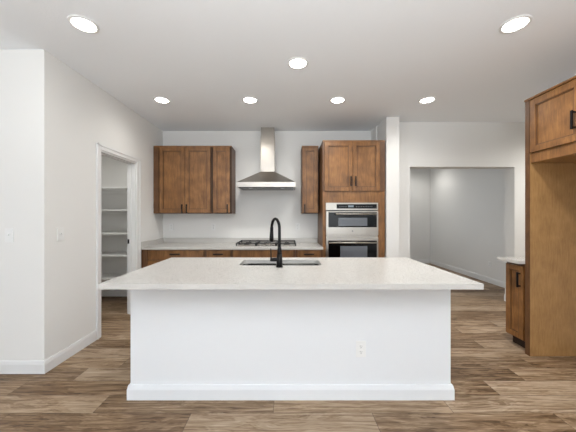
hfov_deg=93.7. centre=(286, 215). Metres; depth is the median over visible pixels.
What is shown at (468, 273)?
baseboard
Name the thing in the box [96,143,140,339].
trim
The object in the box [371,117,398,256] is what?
wall
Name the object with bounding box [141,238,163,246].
backsplash
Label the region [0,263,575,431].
floor
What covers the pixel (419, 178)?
wall
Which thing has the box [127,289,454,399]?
kitchen island
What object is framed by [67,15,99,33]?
recessed light
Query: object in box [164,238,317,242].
backsplash
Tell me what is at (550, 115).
tall cabinet
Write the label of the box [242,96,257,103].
recessed light
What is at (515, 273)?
base cabinet
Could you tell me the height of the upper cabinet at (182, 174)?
1.043 m
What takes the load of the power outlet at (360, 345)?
attached to the kitchen island
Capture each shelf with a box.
[101,187,126,192]
[101,209,126,213]
[101,232,126,235]
[101,252,126,256]
[101,273,126,279]
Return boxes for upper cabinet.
[154,146,211,213]
[212,146,235,213]
[301,146,318,213]
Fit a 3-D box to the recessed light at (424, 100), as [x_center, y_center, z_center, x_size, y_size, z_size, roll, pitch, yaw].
[1.706,-1.405,3.280,0.192,0.009,0.192,0,0,0]
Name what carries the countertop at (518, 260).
on the base cabinet at (515, 273)
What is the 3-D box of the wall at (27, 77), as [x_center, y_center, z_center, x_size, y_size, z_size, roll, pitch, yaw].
[-3.626,-0.040,2.340,3.148,2.740,0.105,0,0,0]
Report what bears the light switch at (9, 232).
attached to the wall at (27, 77)
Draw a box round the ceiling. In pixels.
[0,0,575,130]
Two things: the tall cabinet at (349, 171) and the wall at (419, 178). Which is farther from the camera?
the wall at (419, 178)
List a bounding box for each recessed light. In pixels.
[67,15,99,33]
[153,96,170,103]
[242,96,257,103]
[288,57,307,68]
[330,96,345,103]
[418,96,435,103]
[499,15,532,33]
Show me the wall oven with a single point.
(351, 228)
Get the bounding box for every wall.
[0,50,54,360]
[55,57,162,353]
[101,131,370,289]
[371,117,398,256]
[399,122,524,293]
[410,169,429,259]
[430,169,504,281]
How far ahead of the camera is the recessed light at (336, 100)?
3.28 m
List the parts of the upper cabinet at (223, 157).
door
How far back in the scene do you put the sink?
2.63 m
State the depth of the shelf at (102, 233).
4.17 m
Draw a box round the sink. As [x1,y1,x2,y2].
[243,263,318,264]
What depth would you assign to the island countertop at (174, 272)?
1.94 m
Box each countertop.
[98,257,483,288]
[141,238,322,249]
[497,257,524,263]
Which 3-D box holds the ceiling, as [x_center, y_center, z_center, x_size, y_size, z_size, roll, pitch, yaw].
[0.000,-1.460,1.600,10.600,0.100,12.400,0,0,0]
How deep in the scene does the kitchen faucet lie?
2.26 m
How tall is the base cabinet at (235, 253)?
0.859 m
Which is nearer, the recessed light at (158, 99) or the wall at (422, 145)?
the recessed light at (158, 99)
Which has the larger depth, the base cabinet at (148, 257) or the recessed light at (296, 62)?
the base cabinet at (148, 257)
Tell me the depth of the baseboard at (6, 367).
2.29 m
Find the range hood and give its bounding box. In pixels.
[237,127,295,189]
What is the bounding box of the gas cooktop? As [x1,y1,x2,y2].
[236,240,295,246]
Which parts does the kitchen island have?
baseboard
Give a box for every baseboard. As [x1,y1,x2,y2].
[0,330,96,373]
[101,290,126,295]
[416,260,504,287]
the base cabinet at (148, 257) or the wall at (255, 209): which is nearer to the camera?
the base cabinet at (148, 257)
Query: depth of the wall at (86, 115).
2.73 m
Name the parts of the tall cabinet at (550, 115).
moulding, door, frame, handle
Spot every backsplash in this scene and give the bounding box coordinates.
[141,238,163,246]
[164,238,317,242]
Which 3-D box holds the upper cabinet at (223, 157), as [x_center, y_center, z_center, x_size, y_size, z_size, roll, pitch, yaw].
[-1.000,-0.559,4.295,0.307,1.043,0.362,0,0,0]
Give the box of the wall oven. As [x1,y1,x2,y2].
[325,203,377,256]
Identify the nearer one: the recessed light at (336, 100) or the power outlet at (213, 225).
the recessed light at (336, 100)
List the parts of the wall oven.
oven door, microwave door, control panel, handle, handle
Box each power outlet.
[211,223,215,229]
[295,223,299,229]
[356,341,365,356]
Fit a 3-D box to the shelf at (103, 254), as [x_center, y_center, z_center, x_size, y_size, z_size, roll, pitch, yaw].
[-2.779,0.632,4.282,1.233,0.070,0.385,0,0,0]
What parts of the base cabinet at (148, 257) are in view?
door, drawer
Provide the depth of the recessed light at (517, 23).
1.98 m
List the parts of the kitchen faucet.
spout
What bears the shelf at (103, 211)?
attached to the wall at (255, 209)
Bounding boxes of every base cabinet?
[141,250,205,267]
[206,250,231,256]
[232,250,294,256]
[295,250,322,256]
[506,262,524,347]
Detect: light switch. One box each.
[5,228,13,241]
[57,227,63,240]
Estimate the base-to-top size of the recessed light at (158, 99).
0.009 m
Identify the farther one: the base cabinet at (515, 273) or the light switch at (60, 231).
the base cabinet at (515, 273)
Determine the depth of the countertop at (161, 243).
4.17 m
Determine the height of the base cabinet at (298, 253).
0.859 m
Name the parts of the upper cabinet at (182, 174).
door, moulding, door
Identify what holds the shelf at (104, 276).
attached to the wall at (255, 209)
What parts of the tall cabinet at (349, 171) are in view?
door, moulding, frame, door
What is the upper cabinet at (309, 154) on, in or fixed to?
attached to the wall at (255, 209)
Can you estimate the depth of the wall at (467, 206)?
6.00 m
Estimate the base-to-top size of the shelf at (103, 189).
0.070 m
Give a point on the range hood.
(267, 179)
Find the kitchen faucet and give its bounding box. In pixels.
[269,217,282,267]
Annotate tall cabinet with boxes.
[318,140,384,256]
[524,76,575,355]
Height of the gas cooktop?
0.076 m
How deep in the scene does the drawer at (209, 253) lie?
3.80 m
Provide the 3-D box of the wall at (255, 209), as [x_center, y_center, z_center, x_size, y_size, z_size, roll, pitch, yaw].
[-0.999,-0.040,4.530,5.202,2.740,0.105,0,0,0]
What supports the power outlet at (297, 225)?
attached to the wall at (255, 209)

